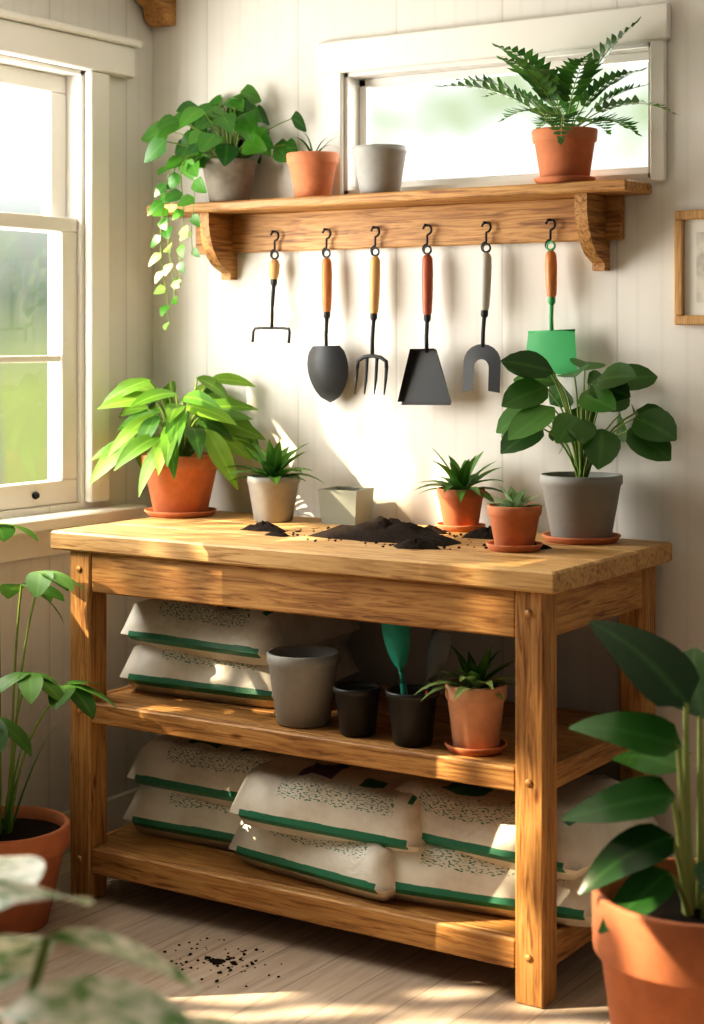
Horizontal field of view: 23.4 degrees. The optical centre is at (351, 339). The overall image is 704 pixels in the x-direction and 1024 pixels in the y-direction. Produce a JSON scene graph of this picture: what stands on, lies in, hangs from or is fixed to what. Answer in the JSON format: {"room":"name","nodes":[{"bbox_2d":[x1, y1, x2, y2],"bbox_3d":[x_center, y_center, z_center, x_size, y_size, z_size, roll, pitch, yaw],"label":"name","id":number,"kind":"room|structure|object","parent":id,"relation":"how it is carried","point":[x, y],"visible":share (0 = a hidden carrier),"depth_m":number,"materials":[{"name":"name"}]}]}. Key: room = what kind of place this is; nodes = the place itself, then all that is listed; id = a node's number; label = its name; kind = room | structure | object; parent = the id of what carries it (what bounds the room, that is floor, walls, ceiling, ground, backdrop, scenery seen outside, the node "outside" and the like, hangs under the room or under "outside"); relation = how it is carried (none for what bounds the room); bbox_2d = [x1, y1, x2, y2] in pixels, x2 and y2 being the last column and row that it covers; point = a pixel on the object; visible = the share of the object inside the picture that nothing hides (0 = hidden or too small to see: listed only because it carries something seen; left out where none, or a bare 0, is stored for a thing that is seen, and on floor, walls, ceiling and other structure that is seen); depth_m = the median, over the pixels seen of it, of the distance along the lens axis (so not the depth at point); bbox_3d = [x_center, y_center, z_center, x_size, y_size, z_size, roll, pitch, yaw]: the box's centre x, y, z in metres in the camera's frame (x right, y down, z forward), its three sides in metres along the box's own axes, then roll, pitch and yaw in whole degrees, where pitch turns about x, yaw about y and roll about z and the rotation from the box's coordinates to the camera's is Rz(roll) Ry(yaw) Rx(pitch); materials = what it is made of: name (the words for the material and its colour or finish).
{"room":"potting shed","nodes":[
{"label":"potting shed","id":0,"kind":"room"},
{"bbox_2d":[0,0,152,812],"bbox_3d":[-1.096,0.190,4.152,0.120,2.360,1.750,0,0,33],"label":"wall","id":1,"kind":"structure","parent":0,"point":[48,646],"depth_m":4.71,"materials":[{"name":"paint"}]},
{"bbox_2d":[0,8,147,563],"bbox_3d":[-1.056,-0.133,4.144,0.195,1.405,1.520,0,0,33],"label":"window","id":2,"kind":"structure","parent":1,"relation":"in","point":[100,54],"depth_m":4.59,"materials":[{"name":"white paint"}]},
{"bbox_2d":[63,786,140,854],"bbox_3d":[-1.039,1.315,4.114,0.016,0.110,1.750,0,0,33],"label":"baseboard","id":3,"kind":"structure","parent":1,"relation":"attached to","point":[118,804],"depth_m":4.70,"materials":[{"name":"white paint"}]},
{"bbox_2d":[0,852,609,1023],"bbox_3d":[0.149,1.395,1.477,5.120,0.050,5.120,0,0,33],"label":"floor","id":4,"kind":"structure","parent":0,"point":[328,975],"depth_m":3.68,"materials":[{"name":"brown wood"}]},
{"bbox_2d":[0,523,116,934],"bbox_3d":[-0.806,0.904,3.961,0.458,0.932,0.376,0,0,33],"label":"potted schefflera","id":5,"kind":"object","parent":4,"relation":"on","point":[43,833],"visible":0.98,"depth_m":3.93,"materials":[{"name":"plant"}]},
{"bbox_2d":[0,856,238,1023],"bbox_3d":[-0.540,0.982,1.860,0.695,0.717,0.686,0,0,-42],"label":"leaves","id":6,"kind":"object","parent":4,"relation":"on","point":[82,999],"visible":1,"depth_m":1.89,"materials":[{"name":"plant"}]},
{"bbox_2d":[163,937,281,986],"bbox_3d":[-0.284,1.367,3.735,0.306,0.007,0.238,0,0,33],"label":"soil","id":7,"kind":"object","parent":4,"relation":"on","point":[217,962],"visible":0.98,"depth_m":3.74,"materials":[{"name":"black soil"}]},
{"bbox_2d":[51,511,671,1008],"bbox_3d":[0.001,0.920,4.077,1.380,0.900,0.620,0,0,33],"label":"bench","id":8,"kind":"object","parent":4,"relation":"on","point":[533,598],"visible":0.64,"depth_m":3.79,"materials":[{"name":"brown wood"}]},
{"bbox_2d":[90,373,265,517],"bbox_3d":[-0.474,0.280,4.539,0.442,0.381,0.393,0,0,33],"label":"potted plant","id":9,"kind":"object","parent":8,"relation":"on","point":[179,479],"visible":1,"depth_m":4.49,"materials":[{"name":"plant"}]},
{"bbox_2d":[123,785,241,849],"bbox_3d":[-0.250,1.166,4.288,0.560,0.147,0.380,0,0,30],"label":"bag","id":10,"kind":"object","parent":8,"relation":"on","point":[152,810],"visible":0.25,"depth_m":4.18,"materials":[{"name":"plastic"}]},
{"bbox_2d":[127,734,282,806],"bbox_3d":[-0.245,1.055,4.271,0.560,0.167,0.382,0,0,39],"label":"bag","id":11,"kind":"object","parent":10,"relation":"on","point":[209,772],"visible":0.32,"depth_m":4.17,"materials":[{"name":"plastic"}]},
{"bbox_2d":[120,643,358,707],"bbox_3d":[-0.283,0.811,4.310,0.500,0.148,0.380,0,0,30],"label":"bag","id":12,"kind":"object","parent":8,"relation":"on","point":[151,669],"visible":0.41,"depth_m":4.17,"materials":[{"name":"plastic"}]},
{"bbox_2d":[121,598,360,664],"bbox_3d":[-0.281,0.702,4.295,0.500,0.150,0.380,0,0,37],"label":"bag","id":13,"kind":"object","parent":12,"relation":"on","point":[232,634],"visible":0.54,"depth_m":4.14,"materials":[{"name":"plastic"}]},
{"bbox_2d":[227,439,322,522],"bbox_3d":[-0.210,0.362,4.407,0.267,0.216,0.256,0,0,-15],"label":"potted succulent","id":14,"kind":"object","parent":8,"relation":"on","point":[273,491],"visible":0.99,"depth_m":4.37,"materials":[{"name":"ceramic"}]},
{"bbox_2d":[267,645,339,727],"bbox_3d":[-0.113,0.802,3.930,0.170,0.165,0.170,0,0,33],"label":"plastic pot","id":15,"kind":"object","parent":8,"relation":"on","point":[303,677],"visible":1,"depth_m":3.87,"materials":[{"name":"plastic"}]},
{"bbox_2d":[229,821,395,900],"bbox_3d":[0.010,1.167,4.000,0.500,0.145,0.380,0,0,41],"label":"bag","id":16,"kind":"object","parent":8,"relation":"on","point":[363,869],"visible":0.38,"depth_m":3.83,"materials":[{"name":"plastic"}]},
{"bbox_2d":[229,754,425,851],"bbox_3d":[0.013,1.058,3.984,0.500,0.166,0.380,0,0,27],"label":"bag","id":17,"kind":"object","parent":16,"relation":"on","point":[316,799],"visible":0.59,"depth_m":3.84,"materials":[{"name":"plastic"}]},
{"bbox_2d":[317,486,373,524],"bbox_3d":[-0.015,0.426,4.374,0.110,0.088,0.110,0,0,25],"label":"square planter","id":18,"kind":"object","parent":8,"relation":"on","point":[341,505],"visible":0.94,"depth_m":4.33,"materials":[{"name":"grey ceramic"}]},
{"bbox_2d":[333,681,381,737],"bbox_3d":[0.012,0.831,3.820,0.112,0.108,0.112,0,0,33],"label":"nursery pot","id":19,"kind":"object","parent":8,"relation":"on","point":[357,702],"visible":1,"depth_m":3.78,"materials":[{"name":"black plastic"}]},
{"bbox_2d":[240,516,551,549],"bbox_3d":[0.114,0.444,4.064,0.819,0.052,0.407,0,0,33],"label":"pile","id":20,"kind":"object","parent":8,"relation":"on","point":[408,535],"visible":0.83,"depth_m":4.00,"materials":[{"name":"black soil"}]},
{"bbox_2d":[385,684,439,747],"bbox_3d":[0.133,0.826,3.729,0.120,0.118,0.120,0,0,33],"label":"nursery pot","id":21,"kind":"object","parent":8,"relation":"on","point":[412,720],"visible":0.94,"depth_m":3.69,"materials":[{"name":"black plastic"}]},
{"bbox_2d":[382,623,409,694],"bbox_3d":[0.101,0.733,3.753,0.080,0.265,0.028,0,0,30],"label":"trowel","id":22,"kind":"object","parent":21,"relation":"in","point":[396,637],"visible":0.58,"depth_m":3.75,"materials":[{"name":"teal plastic"}]},
{"bbox_2d":[425,629,451,693],"bbox_3d":[0.172,0.738,3.679,0.025,0.255,0.132,0,0,-26],"label":"trowel","id":23,"kind":"object","parent":21,"relation":"in","point":[439,643],"visible":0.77,"depth_m":3.65,"materials":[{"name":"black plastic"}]},
{"bbox_2d":[416,449,504,531],"bbox_3d":[0.255,0.366,4.170,0.266,0.207,0.202,0,0,33],"label":"yucca","id":24,"kind":"object","parent":8,"relation":"on","point":[460,503],"visible":0.96,"depth_m":4.17,"materials":[{"name":"ceramic"}]},
{"bbox_2d":[414,645,514,755],"bbox_3d":[0.257,0.766,3.670,0.221,0.238,0.242,0,0,33],"label":"spider plant","id":25,"kind":"object","parent":8,"relation":"on","point":[476,700],"visible":0.99,"depth_m":3.63,"materials":[{"name":"green plant"}]},
{"bbox_2d":[394,844,591,926],"bbox_3d":[0.345,1.166,3.818,0.560,0.148,0.380,0,0,25],"label":"bag","id":26,"kind":"object","parent":8,"relation":"on","point":[430,875],"visible":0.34,"depth_m":3.67,"materials":[{"name":"plastic"}]},
{"bbox_2d":[395,775,657,879],"bbox_3d":[0.358,1.056,3.820,0.560,0.152,0.381,0,0,37],"label":"bag","id":27,"kind":"object","parent":26,"relation":"on","point":[475,821],"visible":0.48,"depth_m":3.68,"materials":[{"name":"plastic"}]},
{"bbox_2d":[485,485,544,552],"bbox_3d":[0.364,0.397,3.813,0.139,0.146,0.141,0,0,33],"label":"potted succulent","id":28,"kind":"object","parent":8,"relation":"on","point":[514,521],"visible":1,"depth_m":3.77,"materials":[{"name":"orange ceramic"}]},
{"bbox_2d":[496,350,676,544],"bbox_3d":[0.510,0.247,3.943,0.489,0.446,0.324,0,0,33],"label":"potted plant","id":29,"kind":"object","parent":8,"relation":"on","point":[581,504],"visible":1,"depth_m":3.91,"materials":[{"name":"plant"}]},
{"bbox_2d":[562,620,703,1023],"bbox_3d":[0.599,0.937,2.945,0.416,0.866,0.446,0,0,33],"label":"potted plant","id":30,"kind":"object","parent":4,"relation":"on","point":[648,905],"visible":1,"depth_m":2.89,"materials":[{"name":"plant"}]},
{"bbox_2d":[153,0,703,857],"bbox_3d":[1.510,0.190,3.574,5.120,2.360,0.120,0,0,33],"label":"wall","id":31,"kind":"structure","parent":0,"point":[624,313],"depth_m":4.37,"materials":[{"name":"paint"}]},
{"bbox_2d":[135,0,175,27],"bbox_3d":[-0.558,-0.940,4.780,0.073,0.100,0.110,0,0,33],"label":"corbel","id":32,"kind":"object","parent":31,"relation":"attached to","point":[157,13],"depth_m":4.78,"materials":[{"name":"brown wood"}]},
{"bbox_2d":[147,179,650,279],"bbox_3d":[0.072,-0.268,4.347,1.425,0.204,0.150,0,0,33],"label":"wall shelf","id":33,"kind":"object","parent":31,"relation":"attached to","point":[591,213],"visible":0.99,"depth_m":4.31,"materials":[{"name":"brown wood"}]},
{"bbox_2d":[141,84,306,329],"bbox_3d":[-0.369,-0.359,4.600,0.357,0.668,0.370,0,0,-31],"label":"pothos","id":34,"kind":"object","parent":33,"relation":"on","point":[229,176],"visible":0.98,"depth_m":4.55,"materials":[{"name":"plant"}]},
{"bbox_2d":[251,250,290,342],"bbox_3d":[-0.212,-0.116,4.575,0.128,0.250,0.031,0,0,33],"label":"rake","id":35,"kind":"object","parent":33,"relation":"hanging from","point":[274,266],"visible":1,"depth_m":4.57,"materials":[{"name":"grey metal"}]},
{"bbox_2d":[283,134,338,196],"bbox_3d":[-0.106,-0.463,4.434,0.153,0.185,0.181,0,0,0],"label":"potted grass plant","id":36,"kind":"object","parent":33,"relation":"on","point":[312,173],"visible":0.86,"depth_m":4.41,"materials":[{"name":"green plant"}]},
{"bbox_2d":[307,249,347,402],"bbox_3d":[-0.067,-0.038,4.471,0.043,0.408,0.126,0,0,-43],"label":"trowel","id":37,"kind":"object","parent":33,"relation":"hanging from","point":[327,366],"visible":1,"depth_m":4.47,"materials":[{"name":"grey metal"}]},
{"bbox_2d":[354,247,388,394],"bbox_3d":[0.055,-0.050,4.396,0.100,0.382,0.039,0,0,33],"label":"fork","id":38,"kind":"object","parent":33,"relation":"hanging from","point":[374,272],"visible":1,"depth_m":4.39,"materials":[{"name":"grey metal"}]},
{"bbox_2d":[352,144,406,193],"bbox_3d":[0.064,-0.431,4.331,0.146,0.123,0.117,0,0,33],"label":"ceramic pot","id":39,"kind":"object","parent":33,"relation":"on","point":[379,168],"visible":0.81,"depth_m":4.29,"materials":[{"name":"ceramic"}]},
{"bbox_2d":[398,245,450,404],"bbox_3d":[0.191,-0.038,4.303,0.157,0.407,0.046,0,0,33],"label":"scoop","id":40,"kind":"object","parent":33,"relation":"hanging from","point":[423,382],"visible":1,"depth_m":4.30,"materials":[{"name":"grey metal"}]},
{"bbox_2d":[463,243,500,392],"bbox_3d":[0.328,-0.055,4.223,0.106,0.372,0.032,0,0,33],"label":"hand weeder","id":41,"kind":"object","parent":33,"relation":"hanging from","point":[483,351],"visible":1,"depth_m":4.21,"materials":[{"name":"grey metal"}]},
{"bbox_2d":[526,241,576,373],"bbox_3d":[0.488,-0.078,4.115,0.145,0.327,0.039,0,0,33],"label":"hand spade","id":42,"kind":"object","parent":33,"relation":"hanging from","point":[556,346],"visible":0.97,"depth_m":4.11,"materials":[{"name":"green metal"}]},
{"bbox_2d":[434,17,680,183],"bbox_3d":[0.481,-0.563,3.967,0.562,0.386,0.320,0,0,33],"label":"potted fern","id":43,"kind":"object","parent":33,"relation":"on","point":[564,153],"visible":0.98,"depth_m":4.00,"materials":[{"name":"green plant"}]},
{"bbox_2d":[317,3,670,194],"bbox_3d":[0.356,-0.582,4.299,0.994,0.417,0.122,0,0,33],"label":"window","id":44,"kind":"structure","parent":31,"relation":"in","point":[581,31],"depth_m":4.28,"materials":[{"name":"white paint"}]},
{"bbox_2d":[674,209,703,324],"bbox_3d":[0.871,-0.169,3.904,0.272,0.267,0.020,0,0,33],"label":"picture frame","id":45,"kind":"object","parent":31,"relation":"attached to","point":[689,233],"visible":1,"depth_m":3.96,"materials":[{"name":"brown wood"}]}
]}

